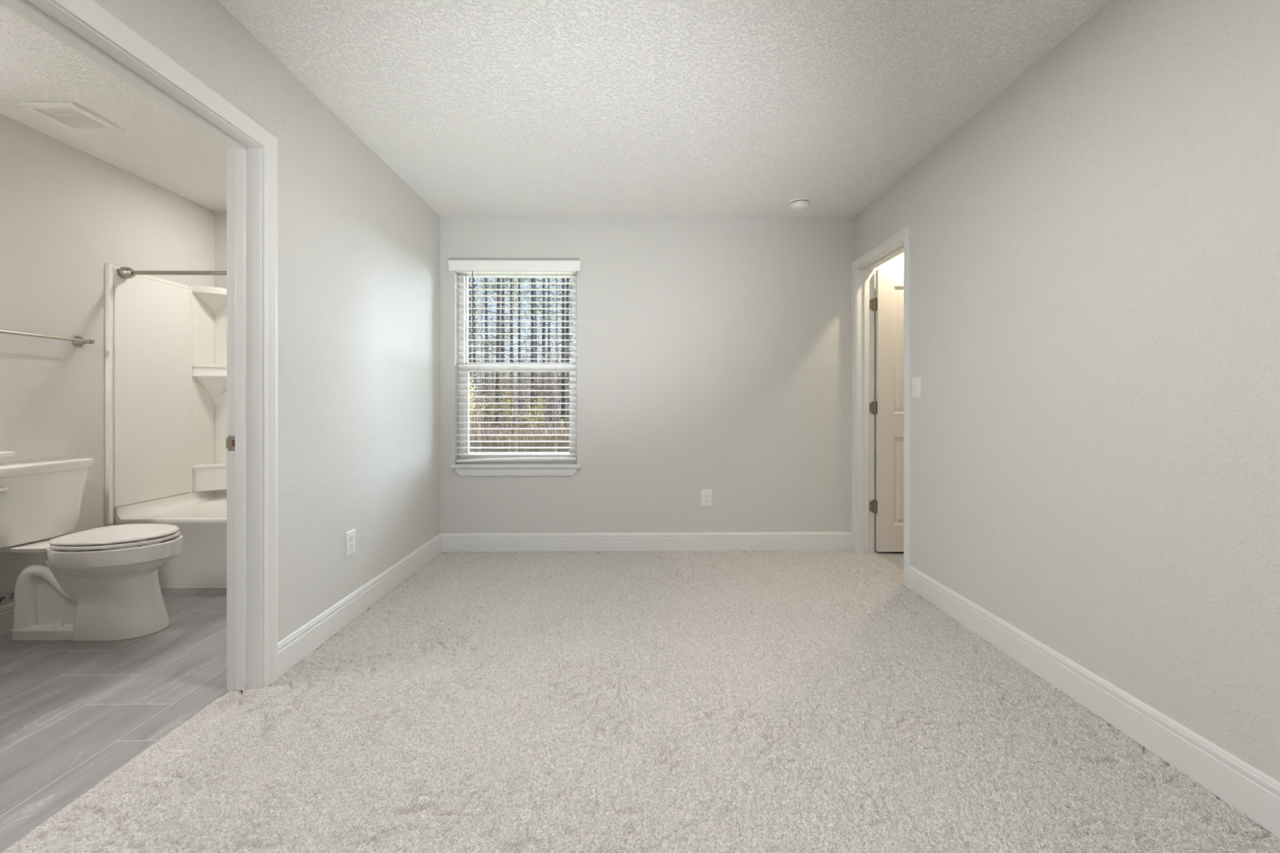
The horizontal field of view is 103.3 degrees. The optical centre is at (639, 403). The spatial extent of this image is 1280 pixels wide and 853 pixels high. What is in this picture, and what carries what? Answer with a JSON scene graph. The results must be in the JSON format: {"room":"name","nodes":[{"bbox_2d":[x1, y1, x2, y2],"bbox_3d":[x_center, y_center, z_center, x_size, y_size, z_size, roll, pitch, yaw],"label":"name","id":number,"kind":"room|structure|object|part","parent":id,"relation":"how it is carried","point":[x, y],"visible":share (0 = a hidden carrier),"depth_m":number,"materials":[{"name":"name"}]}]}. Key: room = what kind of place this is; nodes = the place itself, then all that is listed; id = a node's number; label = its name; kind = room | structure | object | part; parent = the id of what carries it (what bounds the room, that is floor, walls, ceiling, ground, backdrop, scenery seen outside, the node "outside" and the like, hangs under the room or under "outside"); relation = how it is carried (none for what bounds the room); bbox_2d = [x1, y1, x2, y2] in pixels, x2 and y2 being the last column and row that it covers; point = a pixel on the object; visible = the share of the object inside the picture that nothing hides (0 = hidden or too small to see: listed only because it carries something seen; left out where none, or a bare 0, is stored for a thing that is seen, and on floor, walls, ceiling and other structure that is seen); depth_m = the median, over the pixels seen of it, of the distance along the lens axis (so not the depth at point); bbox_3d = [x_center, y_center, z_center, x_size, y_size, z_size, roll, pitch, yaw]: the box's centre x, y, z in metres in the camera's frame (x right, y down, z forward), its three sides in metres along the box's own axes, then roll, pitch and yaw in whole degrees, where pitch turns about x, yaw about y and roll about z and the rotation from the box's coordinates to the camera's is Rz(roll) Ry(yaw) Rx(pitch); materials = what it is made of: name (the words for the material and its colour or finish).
{"room":"empty bedroom","nodes":[
{"label":"empty bedroom","id":0,"kind":"room"},
{"bbox_2d":[0,113,214,606],"bbox_3d":[-3.060,-0.091,2.027,0.120,2.540,3.270,0,0,-1],"label":"wall","id":1,"kind":"structure","parent":0,"point":[67,212],"depth_m":2.65,"materials":[{"name":"grey paint"}]},
{"bbox_2d":[0,602,13,635],"bbox_3d":[-2.998,1.022,2.443,0.014,0.131,0.960,0,0,-1],"label":"baseboard","id":2,"kind":"structure","parent":1,"relation":"attached to","point":[6,611],"depth_m":2.39,"materials":[{"name":"white paint"}]},
{"bbox_2d":[0,591,13,603],"bbox_3d":[-2.955,0.806,2.298,0.097,0.306,0.162,0,0,-1],"label":"supply valve","id":3,"kind":"object","parent":1,"relation":"attached to","point":[4,595],"visible":0.91,"depth_m":2.34,"materials":[{"name":"silver metal"}]},
{"bbox_3d":[-2.917,0.894,2.349,0.018,0.025,0.047,0,0,-1],"label":"handle","id":4,"kind":"part","parent":3,"relation":"part of","materials":[{"name":"silver metal"}]},
{"bbox_2d":[0,329,95,346],"bbox_3d":[-2.962,-0.329,2.407,0.085,0.058,0.668,0,0,-1],"label":"towel bar","id":5,"kind":"object","parent":1,"relation":"attached to","point":[78,341],"visible":1,"depth_m":2.56,"materials":[{"name":"silver metal"}]},
{"bbox_3d":[-2.966,-0.329,2.712,0.085,0.058,0.058,0,0,-1],"label":"post","id":6,"kind":"part","parent":5,"relation":"part of","materials":[{"name":"silver metal"}]},
{"bbox_2d":[214,211,226,288],"bbox_3d":[-2.297,-0.091,3.637,1.447,2.540,0.070,0,0,-1],"label":"wall","id":7,"kind":"structure","parent":0,"point":[220,217],"depth_m":3.59,"materials":[{"name":"grey paint"}]},
{"bbox_2d":[105,263,226,524],"bbox_3d":[-2.292,-0.055,3.229,1.445,1.468,0.743,0,0,-1],"label":"shower surround","id":8,"kind":"object","parent":7,"relation":"attached to","point":[166,340],"visible":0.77,"depth_m":3.16,"materials":[{"name":"white plastic"}]},
{"bbox_2d":[118,266,226,279],"bbox_3d":[-2.284,-0.753,2.934,1.406,0.068,0.068,0,0,-1],"label":"shower rod","id":9,"kind":"object","parent":8,"relation":"attached to","point":[127,273],"visible":0.47,"depth_m":2.92,"materials":[{"name":"silver metal"}]},
{"bbox_3d":[-2.288,-0.753,2.934,1.357,0.025,0.025,0,0,-1],"label":"rod","id":10,"kind":"part","parent":9,"relation":"part of","materials":[{"name":"silver metal"}]},
{"bbox_2d":[191,364,226,404],"bbox_3d":[-2.897,-0.123,3.483,0.210,0.268,0.185,0,0,-1],"label":"corner shelf","id":11,"kind":"object","parent":8,"relation":"attached to","point":[209,382],"depth_m":3.47,"materials":[{"name":"white plastic"}]},
{"bbox_2d":[191,285,226,315],"bbox_3d":[-2.897,-0.706,3.483,0.210,0.166,0.185,0,0,-1],"label":"corner shelf","id":12,"kind":"object","parent":8,"relation":"attached to","point":[206,300],"depth_m":3.47,"materials":[{"name":"white plastic"}]},
{"bbox_3d":[-2.296,-0.093,3.592,1.415,1.376,0.017,0,0,-1],"label":"panel","id":13,"kind":"part","parent":8,"relation":"part of","materials":[{"name":"white plastic"}]},
{"bbox_2d":[93,0,439,642],"bbox_3d":[-1.479,-0.091,0.882,0.120,2.540,5.600,0,0,-1],"label":"wall","id":14,"kind":"structure","parent":0,"point":[358,249],"depth_m":2.37,"materials":[{"name":"white paint"}]},
{"bbox_2d":[0,0,277,691],"bbox_3d":[-1.487,0.025,1.514,0.155,2.125,0.932,0,0,-1],"label":"door frame","id":15,"kind":"structure","parent":14,"relation":"in","point":[85,26],"depth_m":1.91,"materials":[{"name":"white paint"}]},
{"bbox_3d":[-1.537,0.151,1.907,0.030,0.057,0.002,0,0,-1],"label":"strike plate","id":16,"kind":"part","parent":15,"relation":"part of","materials":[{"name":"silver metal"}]},
{"bbox_2d":[346,528,355,557],"bbox_3d":[-1.435,0.694,2.514,0.009,0.120,0.079,0,0,-1],"label":"electrical outlet","id":17,"kind":"object","parent":14,"relation":"attached to","point":[350,535],"visible":1,"depth_m":2.50,"materials":[{"name":"white plastic"}]},
{"bbox_2d":[349,543,353,550],"bbox_3d":[-1.432,0.714,2.514,0.004,0.028,0.034,0,0,-1],"label":"receptacle","id":18,"kind":"object","parent":17,"relation":"attached to","point":[351,545],"depth_m":2.51,"materials":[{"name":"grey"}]},
{"bbox_2d":[349,535,353,542],"bbox_3d":[-1.432,0.674,2.514,0.004,0.028,0.034,0,0,-1],"label":"receptacle","id":19,"kind":"object","parent":17,"relation":"attached to","point":[351,537],"depth_m":2.51,"materials":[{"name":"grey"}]},
{"bbox_2d":[277,533,441,678],"bbox_3d":[-1.436,1.014,2.832,0.014,0.131,1.702,0,0,-1],"label":"baseboard","id":20,"kind":"structure","parent":14,"relation":"attached to","point":[291,650],"depth_m":2.46,"materials":[{"name":"white paint"}]},
{"bbox_2d":[0,0,1111,217],"bbox_3d":[0.051,-1.421,0.921,6.315,0.120,5.880,0,0,-1],"label":"ceiling","id":21,"kind":"structure","parent":0,"point":[482,108],"depth_m":2.21,"materials":[{"name":"white paint"}]},
{"bbox_2d":[17,102,124,133],"bbox_3d":[-2.687,-1.353,2.402,0.245,0.016,0.234,0,0,-1],"label":"ceiling vent","id":22,"kind":"object","parent":21,"relation":"in","point":[71,116],"visible":1,"depth_m":2.38,"materials":[{"name":"grey"}]},
{"bbox_2d":[789,197,809,211],"bbox_3d":[1.078,-1.333,3.419,0.132,0.056,0.132,0,0,-1],"label":"smoke detector","id":23,"kind":"object","parent":21,"relation":"attached to","point":[800,204],"visible":1,"depth_m":3.38,"materials":[{"name":"white plastic"}]},
{"bbox_2d":[0,550,1279,852],"bbox_3d":[0.051,1.124,0.901,6.075,0.109,5.600,0,0,-1],"label":"floor","id":24,"kind":"structure","parent":0,"point":[784,701],"depth_m":1.66,"materials":[{"name":"carpet"}]},
{"bbox_2d":[0,451,14,457],"bbox_3d":[-2.712,0.593,1.421,0.558,0.988,1.108,0,0,-1],"label":"bathroom vanity","id":25,"kind":"object","parent":24,"relation":"on","point":[2,454],"visible":1,"depth_m":1.95,"materials":[{"name":"white stone"}]},
{"bbox_2d":[0,457,182,641],"bbox_3d":[-2.615,0.685,2.420,0.764,0.803,0.454,0,0,-1],"label":"toilet","id":26,"kind":"object","parent":24,"relation":"on","point":[100,584],"visible":1,"depth_m":2.33,"materials":[{"name":"white ceramic"}]},
{"bbox_3d":[-2.821,0.381,2.228,0.036,0.032,0.048,0,0,-1],"label":"flush lever","id":27,"kind":"part","parent":26,"relation":"part of","materials":[{"name":"silver metal"}]},
{"bbox_3d":[-2.898,0.493,2.416,0.172,0.324,0.424,0,0,-1],"label":"tank","id":28,"kind":"part","parent":26,"relation":"part of","materials":[{"name":"white ceramic"}]},
{"bbox_3d":[-2.897,0.308,2.416,0.200,0.048,0.454,0,0,-1],"label":"tank lid","id":29,"kind":"part","parent":26,"relation":"part of","materials":[{"name":"white ceramic"}]},
{"bbox_3d":[-2.474,0.623,2.422,0.442,0.018,0.360,0,0,-1],"label":"seat lid","id":30,"kind":"part","parent":26,"relation":"part of","materials":[{"name":"white plastic"}]},
{"bbox_3d":[-2.468,0.645,2.422,0.438,0.016,0.366,0,0,-1],"label":"seat","id":31,"kind":"part","parent":26,"relation":"part of","materials":[{"name":"white plastic"}]},
{"bbox_2d":[114,488,226,589],"bbox_3d":[-2.292,0.841,3.253,1.447,0.492,0.698,0,0,-1],"label":"bathtub","id":32,"kind":"object","parent":24,"relation":"on","point":[200,517],"visible":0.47,"depth_m":2.95,"materials":[{"name":"white ceramic"}]},
{"bbox_2d":[440,216,903,553],"bbox_3d":[0.016,-0.091,3.780,6.315,2.540,0.160,0,0,-1],"label":"wall","id":33,"kind":"structure","parent":0,"point":[714,353],"depth_m":3.70,"materials":[{"name":"white paint"}]},
{"bbox_2d":[450,273,580,475],"bbox_3d":[-0.901,-0.239,3.749,0.935,1.534,0.191,0,0,-1],"label":"window","id":34,"kind":"structure","parent":33,"relation":"in","point":[506,468],"depth_m":3.77,"materials":[{"name":"white plastic"}]},
{"bbox_2d":[448,260,581,462],"bbox_3d":[-0.902,-0.296,3.689,0.947,1.458,0.121,0,0,-1],"label":"window blind","id":35,"kind":"object","parent":34,"relation":"attached to","point":[544,267],"visible":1,"depth_m":3.70,"materials":[{"name":"white plastic"}]},
{"bbox_3d":[-0.936,-0.276,3.691,0.046,1.350,0.003,0,0,-1],"label":"lift cord","id":36,"kind":"part","parent":35,"relation":"part of","materials":[{"name":"white fabric"}]},
{"bbox_3d":[-0.904,-0.979,3.720,0.874,0.044,0.054,0,0,-1],"label":"head rail","id":37,"kind":"part","parent":35,"relation":"part of","materials":[{"name":"white plastic"}]},
{"bbox_3d":[-0.904,0.416,3.722,0.874,0.034,0.052,0,0,-1],"label":"rail","id":38,"kind":"part","parent":35,"relation":"part of","materials":[{"name":"white plastic"}]},
{"bbox_3d":[-0.908,-0.275,3.722,0.009,1.364,0.056,0,0,-1],"label":"ladder cord","id":39,"kind":"part","parent":35,"relation":"part of","materials":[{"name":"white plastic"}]},
{"bbox_3d":[-0.620,-0.275,3.726,0.009,1.364,0.056,0,0,-1],"label":"ladder cord","id":40,"kind":"part","parent":35,"relation":"part of","materials":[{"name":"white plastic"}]},
{"bbox_3d":[-0.900,0.458,3.714,0.935,0.021,0.121,0,0,-1],"label":"sill","id":41,"kind":"part","parent":34,"relation":"part of","materials":[{"name":"white paint"}]},
{"bbox_3d":[-0.905,0.061,3.792,0.810,0.709,0.030,0,0,-1],"label":"sash","id":42,"kind":"part","parent":34,"relation":"part of","materials":[{"name":"white plastic"}]},
{"bbox_3d":[-0.905,-0.629,3.822,0.810,0.673,0.025,0,0,-1],"label":"sash","id":43,"kind":"part","parent":34,"relation":"part of","materials":[{"name":"white plastic"}]},
{"bbox_2d":[440,532,852,551],"bbox_3d":[0.053,1.014,3.694,3.014,0.131,0.014,0,0,-1],"label":"baseboard","id":44,"kind":"structure","parent":33,"relation":"attached to","point":[686,541],"depth_m":3.69,"materials":[{"name":"white paint"}]},
{"bbox_2d":[701,489,711,506],"bbox_3d":[0.487,0.696,3.702,0.079,0.120,0.009,0,0,-1],"label":"electrical outlet","id":45,"kind":"object","parent":33,"relation":"attached to","point":[706,495],"visible":1,"depth_m":3.70,"materials":[{"name":"white plastic"}]},
{"bbox_2d":[851,226,911,588],"bbox_3d":[1.933,0.023,3.339,0.756,2.112,0.770,0,0,-1],"label":"door","id":46,"kind":"structure","parent":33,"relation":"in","point":[891,506],"depth_m":3.62,"materials":[{"name":"white paint"}]},
{"bbox_3d":[1.702,0.025,3.336,0.018,2.109,0.764,0,0,-1],"label":"casing","id":47,"kind":"part","parent":46,"relation":"part of","materials":[{"name":"white paint"}]},
{"bbox_2d":[853,0,1279,782],"bbox_3d":[1.663,-0.091,0.921,0.120,2.540,5.600,0,0,-1],"label":"wall","id":48,"kind":"structure","parent":0,"point":[1095,250],"depth_m":1.67,"materials":[{"name":"white paint"}]},
{"bbox_2d":[912,377,920,398],"bbox_3d":[1.569,-0.088,2.888,0.019,0.120,0.079,0,0,-1],"label":"light switch","id":49,"kind":"object","parent":48,"relation":"attached to","point":[916,380],"visible":1,"depth_m":2.88,"materials":[{"name":"white plastic"}]},
{"bbox_2d":[908,565,1279,838],"bbox_3d":[1.600,1.014,0.537,0.014,0.131,4.834,0,0,-1],"label":"baseboard","id":50,"kind":"structure","parent":48,"relation":"attached to","point":[1249,790],"depth_m":1.63,"materials":[{"name":"white paint"}]},
{"label":"outside","id":51,"kind":"structure","parent":0,"visible":0},
{"bbox_2d":[469,411,569,452],"bbox_3d":[-5.770,1.529,62.334,130.000,0.200,95.200,0,0,-1],"label":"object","id":52,"kind":"structure","parent":51,"point":[491,411],"depth_m":14.84,"materials":[{"name":"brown plant"}]},
{"bbox_2d":[469,374,487,431],"bbox_3d":[-5.633,0.231,16.800,0.552,2.410,1.097,0,0,24],"label":"shrub","id":53,"kind":"object","parent":52,"relation":"on","point":[471,395],"visible":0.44,"depth_m":16.91,"materials":[{"name":"green plant"}]},
{"bbox_2d":[468,278,493,396],"bbox_3d":[-15.759,-6.873,47.770,4.823,16.604,5.614,0,0,36],"label":"pine tree","id":54,"kind":"object","parent":52,"relation":"on","point":[469,310],"visible":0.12,"depth_m":47.77,"materials":[{"name":"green plant"}]},
{"bbox_2d":[467,330,494,419],"bbox_3d":[-7.152,-0.854,19.758,2.522,4.586,3.952,0,0,14],"label":"bare sapling","id":55,"kind":"object","parent":52,"relation":"on","point":[470,331],"visible":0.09,"depth_m":19.73,"materials":[{"name":"brown plant"}]},
{"bbox_2d":[467,277,496,351],"bbox_3d":[-8.703,-6.700,21.605,5.096,16.257,4.864,0,0,-9],"label":"pine tree","id":56,"kind":"object","parent":52,"relation":"on","point":[486,277],"visible":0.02,"depth_m":23.09,"materials":[{"name":"green plant"}]},
{"bbox_2d":[469,372,495,413],"bbox_3d":[-11.095,-0.624,34.578,2.268,4.124,3.554,0,0,41],"label":"bare sapling","id":57,"kind":"object","parent":52,"relation":"on","point":[478,372],"visible":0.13,"depth_m":34.46,"materials":[{"name":"plant"}]},
{"bbox_2d":[476,372,490,417],"bbox_3d":[-14.129,-0.910,45.787,2.439,4.692,2.661,0,0,-39],"label":"bare sapling","id":58,"kind":"object","parent":52,"relation":"on","point":[482,372],"visible":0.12,"depth_m":45.77,"materials":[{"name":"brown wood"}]},
{"bbox_2d":[471,373,495,411],"bbox_3d":[-10.745,-0.438,35.357,1.947,3.746,2.125,0,0,28],"label":"bare sapling","id":59,"kind":"object","parent":52,"relation":"on","point":[495,374],"visible":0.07,"depth_m":35.50,"materials":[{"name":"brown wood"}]},
{"bbox_2d":[475,310,493,381],"bbox_3d":[-20.670,-5.505,65.408,4.150,13.868,4.347,0,0,38],"label":"pine tree","id":60,"kind":"object","parent":52,"relation":"on","point":[478,310],"visible":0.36,"depth_m":65.73,"materials":[{"name":"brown plant"}]},
{"bbox_2d":[475,384,494,428],"bbox_3d":[-5.951,0.281,19.821,1.051,2.310,0.529,0,0,-19],"label":"shrub","id":61,"kind":"object","parent":52,"relation":"on","point":[490,420],"visible":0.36,"depth_m":19.87,"materials":[{"name":"green plant"}]},
{"bbox_2d":[467,277,506,415],"bbox_3d":[-8.932,-5.187,25.688,4.474,13.232,3.844,0,0,37],"label":"pine tree","id":62,"kind":"object","parent":52,"relation":"on","point":[480,277],"visible":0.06,"depth_m":25.87,"materials":[{"name":"green plant"}]},
{"bbox_2d":[468,277,506,415],"bbox_3d":[-9.440,-4.775,28.793,4.145,12.408,3.810,0,0,28],"label":"pine tree","id":63,"kind":"object","parent":52,"relation":"on","point":[473,285],"visible":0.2,"depth_m":28.83,"materials":[{"name":"green plant"}]},
{"bbox_2d":[478,318,496,383],"bbox_3d":[-19.526,-5.062,66.949,3.987,12.983,4.337,0,0,-35],"label":"pine tree","id":64,"kind":"object","parent":52,"relation":"on","point":[488,318],"visible":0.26,"depth_m":67.04,"materials":[{"name":"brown plant"}]},
{"bbox_2d":[479,372,502,414],"bbox_3d":[-9.174,-0.291,31.375,1.957,3.451,1.794,0,0,-16],"label":"bare sapling","id":65,"kind":"object","parent":52,"relation":"on","point":[493,372],"visible":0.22,"depth_m":31.36,"materials":[{"name":"plant"}]},
{"bbox_2d":[469,277,516,417],"bbox_3d":[-8.362,-4.980,27.192,3.835,12.818,4.018,0,0,-5],"label":"pine tree","id":66,"kind":"object","parent":52,"relation":"on","point":[486,305],"visible":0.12,"depth_m":26.82,"materials":[{"name":"green plant"}]},
{"bbox_2d":[467,328,521,427],"bbox_3d":[-5.646,-0.768,18.866,2.500,4.408,2.291,0,0,-30],"label":"bare sapling","id":67,"kind":"object","parent":52,"relation":"on","point":[486,399],"visible":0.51,"depth_m":18.79,"materials":[{"name":"brown plant"}]},
{"bbox_2d":[480,277,524,362],"bbox_3d":[-15.392,-6.756,56.053,5.535,16.370,4.755,0,0,-9],"label":"pine tree","id":68,"kind":"object","parent":52,"relation":"on","point":[506,279],"visible":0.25,"depth_m":55.78,"materials":[{"name":"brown plant"}]},
{"bbox_2d":[490,372,515,438],"bbox_3d":[-4.599,0.132,16.917,1.188,2.611,0.598,0,0,26],"label":"shrub","id":69,"kind":"object","parent":52,"relation":"on","point":[508,399],"visible":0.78,"depth_m":16.90,"materials":[{"name":"green plant"}]},
{"bbox_2d":[494,377,513,415],"bbox_3d":[-7.683,-0.055,29.131,1.688,2.977,1.548,0,0,38],"label":"bare sapling","id":70,"kind":"object","parent":52,"relation":"on","point":[511,377],"visible":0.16,"depth_m":29.02,"materials":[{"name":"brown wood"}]},
{"bbox_2d":[470,277,540,415],"bbox_3d":[-9.085,-5.961,33.969,4.538,14.780,4.938,0,0,-25],"label":"pine tree","id":71,"kind":"object","parent":52,"relation":"on","point":[482,287],"visible":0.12,"depth_m":33.78,"materials":[{"name":"green plant"}]},
{"bbox_2d":[482,277,539,415],"bbox_3d":[-7.713,-4.619,29.776,3.514,12.096,4.090,0,0,-29],"label":"pine tree","id":72,"kind":"object","parent":52,"relation":"on","point":[507,286],"visible":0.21,"depth_m":29.88,"materials":[{"name":"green plant"}]},
{"bbox_2d":[467,277,555,428],"bbox_3d":[-5.434,-4.478,19.100,3.995,11.815,3.432,0,0,-29],"label":"pine tree","id":73,"kind":"object","parent":52,"relation":"on","point":[499,279],"visible":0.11,"depth_m":18.88,"materials":[{"name":"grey plant"}]},
{"bbox_2d":[495,277,529,386],"bbox_3d":[-12.553,-5.803,50.804,4.534,14.465,4.328,0,0,5],"label":"pine tree","id":74,"kind":"object","parent":52,"relation":"on","point":[513,277],"visible":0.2,"depth_m":50.59,"materials":[{"name":"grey plant"}]},
{"bbox_2d":[502,374,528,419],"bbox_3d":[-6.364,-0.030,26.025,1.660,2.927,1.522,0,0,-22],"label":"bare sapling","id":75,"kind":"object","parent":52,"relation":"on","point":[514,407],"visible":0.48,"depth_m":25.98,"materials":[{"name":"plant"}]},
{"bbox_2d":[491,279,542,401],"bbox_3d":[-9.844,-6.053,40.792,4.595,14.964,4.999,0,0,21],"label":"pine tree","id":76,"kind":"object","parent":52,"relation":"on","point":[524,279],"visible":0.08,"depth_m":40.65,"materials":[{"name":"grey plant"}]},
{"bbox_2d":[488,277,548,419],"bbox_3d":[-6.750,-4.536,26.929,3.740,11.931,3.570,0,0,32],"label":"pine tree","id":77,"kind":"object","parent":52,"relation":"on","point":[519,281],"visible":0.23,"depth_m":26.86,"materials":[{"name":"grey plant"}]},
{"bbox_2d":[494,372,542,425],"bbox_3d":[-5.116,-0.221,22.036,1.823,3.314,2.856,0,0,35],"label":"bare sapling","id":78,"kind":"object","parent":52,"relation":"on","point":[526,374],"visible":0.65,"depth_m":21.87,"materials":[{"name":"plant"}]},
{"bbox_2d":[501,353,536,417],"bbox_3d":[-7.134,-0.720,28.929,2.374,4.316,3.720,0,0,-31],"label":"bare sapling","id":79,"kind":"object","parent":52,"relation":"on","point":[526,353],"visible":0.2,"depth_m":28.93,"materials":[{"name":"plant"}]},
{"bbox_2d":[469,412,569,451],"bbox_3d":[-7.560,0.863,21.890,17.973,1.173,14.992,0,0,-1],"label":"brush","id":80,"kind":"object","parent":52,"relation":"on","point":[514,425],"visible":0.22,"depth_m":15.03,"materials":[{"name":"plant"}]},
{"bbox_2d":[515,373,538,414],"bbox_3d":[-7.185,-0.805,34.231,2.543,4.483,2.330,0,0,37],"label":"bare sapling","id":81,"kind":"object","parent":52,"relation":"on","point":[528,373],"visible":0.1,"depth_m":34.25,"materials":[{"name":"brown plant"}]},
{"bbox_2d":[485,277,570,419],"bbox_3d":[-5.346,-5.571,24.870,4.299,14.000,4.677,0,0,-18],"label":"pine tree","id":82,"kind":"object","parent":52,"relation":"on","point":[532,305],"visible":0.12,"depth_m":24.86,"materials":[{"name":"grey plant"}]},
{"bbox_2d":[516,395,539,432],"bbox_3d":[-3.609,0.581,16.552,0.391,1.707,0.777,0,0,30],"label":"shrub","id":83,"kind":"object","parent":52,"relation":"on","point":[527,414],"visible":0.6,"depth_m":16.48,"materials":[{"name":"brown plant"}]},
{"bbox_2d":[522,357,538,413],"bbox_3d":[-7.604,-0.972,35.669,2.733,4.818,2.504,0,0,13],"label":"bare sapling","id":84,"kind":"object","parent":52,"relation":"on","point":[530,357],"visible":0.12,"depth_m":35.79,"materials":[{"name":"plant"}]},
{"bbox_2d":[502,277,560,415],"bbox_3d":[-6.757,-4.874,32.698,4.262,12.606,3.662,0,0,12],"label":"pine tree","id":85,"kind":"object","parent":52,"relation":"on","point":[530,292],"visible":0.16,"depth_m":32.84,"materials":[{"name":"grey plant"}]},
{"bbox_2d":[520,306,546,392],"bbox_3d":[-13.287,-5.413,62.950,4.627,13.685,3.975,0,0,-1],"label":"pine tree","id":86,"kind":"object","parent":52,"relation":"on","point":[530,307],"visible":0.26,"depth_m":62.93,"materials":[{"name":"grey plant"}]},
{"bbox_2d":[511,346,560,425],"bbox_3d":[-3.896,-0.484,20.041,1.995,3.838,2.176,0,0,25],"label":"bare sapling","id":87,"kind":"object","parent":52,"relation":"on","point":[540,376],"visible":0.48,"depth_m":20.07,"materials":[{"name":"brown plant"}]},
{"bbox_2d":[502,277,571,413],"bbox_3d":[-5.374,-5.718,27.540,4.277,14.294,4.481,0,0,40],"label":"pine tree","id":88,"kind":"object","parent":52,"relation":"on","point":[544,344],"visible":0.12,"depth_m":27.85,"materials":[{"name":"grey plant"}]},
{"bbox_2d":[534,395,546,431],"bbox_3d":[-3.431,0.582,17.460,0.443,1.698,0.540,0,0,17],"label":"shrub","id":89,"kind":"object","parent":52,"relation":"on","point":[540,406],"visible":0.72,"depth_m":17.44,"materials":[{"name":"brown plant"}]},
{"bbox_2d":[514,359,569,424],"bbox_3d":[-3.927,-0.228,20.990,2.869,3.329,1.831,0,0,-33],"label":"bare sapling","id":90,"kind":"object","parent":52,"relation":"on","point":[548,402],"visible":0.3,"depth_m":20.82,"materials":[{"name":"brown plant"}]},
{"bbox_2d":[515,277,572,417],"bbox_3d":[-6.156,-5.762,33.858,4.416,14.382,4.805,0,0,-19],"label":"pine tree","id":91,"kind":"object","parent":52,"relation":"on","point":[548,278],"visible":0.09,"depth_m":33.88,"materials":[{"name":"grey plant"}]},
{"bbox_2d":[519,332,572,426],"bbox_3d":[-3.464,-0.713,19.783,2.234,4.297,2.437,0,0,28],"label":"bare sapling","id":92,"kind":"object","parent":52,"relation":"on","point":[550,394],"visible":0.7,"depth_m":19.82,"materials":[{"name":"plant"}]},
{"bbox_2d":[521,277,572,426],"bbox_3d":[-3.211,-4.436,19.933,3.408,11.730,3.966,0,0,0],"label":"pine tree","id":93,"kind":"object","parent":52,"relation":"on","point":[563,393],"visible":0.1,"depth_m":19.91,"materials":[{"name":"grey plant"}]},
{"bbox_2d":[536,372,561,414],"bbox_3d":[-5.157,-0.449,29.436,3.250,3.771,2.074,0,0,36],"label":"bare sapling","id":94,"kind":"object","parent":52,"relation":"on","point":[549,372],"visible":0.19,"depth_m":29.47,"materials":[{"name":"plant"}]},
{"bbox_2d":[537,297,560,395],"bbox_3d":[-12.722,-6.724,69.849,5.112,16.306,4.879,0,0,14],"label":"pine tree","id":95,"kind":"object","parent":52,"relation":"on","point":[545,297],"visible":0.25,"depth_m":69.60,"materials":[{"name":"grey plant"}]},
{"bbox_2d":[527,277,572,413],"bbox_3d":[-6.215,-5.817,38.340,4.450,14.493,4.842,0,0,-5],"label":"pine tree","id":96,"kind":"object","parent":52,"relation":"on","point":[556,325],"visible":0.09,"depth_m":38.18,"materials":[{"name":"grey plant"}]},
{"bbox_2d":[529,277,572,418],"bbox_3d":[-3.535,-6.069,26.668,4.487,14.996,4.701,0,0,-16],"label":"pine tree","id":97,"kind":"object","parent":52,"relation":"on","point":[567,304],"visible":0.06,"depth_m":26.88,"materials":[{"name":"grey plant"}]},
{"bbox_2d":[537,278,572,393],"bbox_3d":[-3.004,-4.690,26.262,3.836,12.238,3.662,0,0,-30],"label":"pine tree","id":98,"kind":"object","parent":52,"relation":"on","point":[571,278],"visible":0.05,"depth_m":26.35,"materials":[{"name":"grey plant"}]},
{"bbox_2d":[545,277,572,402],"bbox_3d":[-6.687,-5.552,46.241,4.721,13.962,4.056,0,0,-19],"label":"pine tree","id":99,"kind":"object","parent":52,"relation":"on","point":[553,277],"visible":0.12,"depth_m":46.26,"materials":[{"name":"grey plant"}]},
{"bbox_2d":[552,293,572,381],"bbox_3d":[-1.876,-5.251,22.169,4.518,13.361,3.881,0,0,-27],"label":"pine tree","id":100,"kind":"object","parent":52,"relation":"on","point":[558,299],"visible":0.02,"depth_m":21.99,"materials":[{"name":"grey plant"}]},
{"bbox_2d":[555,373,569,420],"bbox_3d":[-3.798,-0.101,25.973,1.596,3.070,1.741,0,0,-15],"label":"bare sapling","id":101,"kind":"object","parent":52,"relation":"on","point":[566,374],"visible":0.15,"depth_m":25.95,"materials":[{"name":"plant"}]},
{"bbox_2d":[557,347,572,421],"bbox_3d":[-3.126,-0.636,23.399,2.350,4.144,2.154,0,0,38],"label":"bare sapling","id":102,"kind":"object","parent":52,"relation":"on","point":[567,348],"visible":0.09,"depth_m":23.26,"materials":[{"name":"brown plant"}]},
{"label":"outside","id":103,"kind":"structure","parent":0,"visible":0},
{"bbox_2d":[469,452,569,453],"bbox_3d":[-0.115,1.529,9.334,120.000,0.200,10.930,0,0,-1],"label":"ground","id":104,"kind":"structure","parent":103,"point":[469,452],"depth_m":14.60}
]}

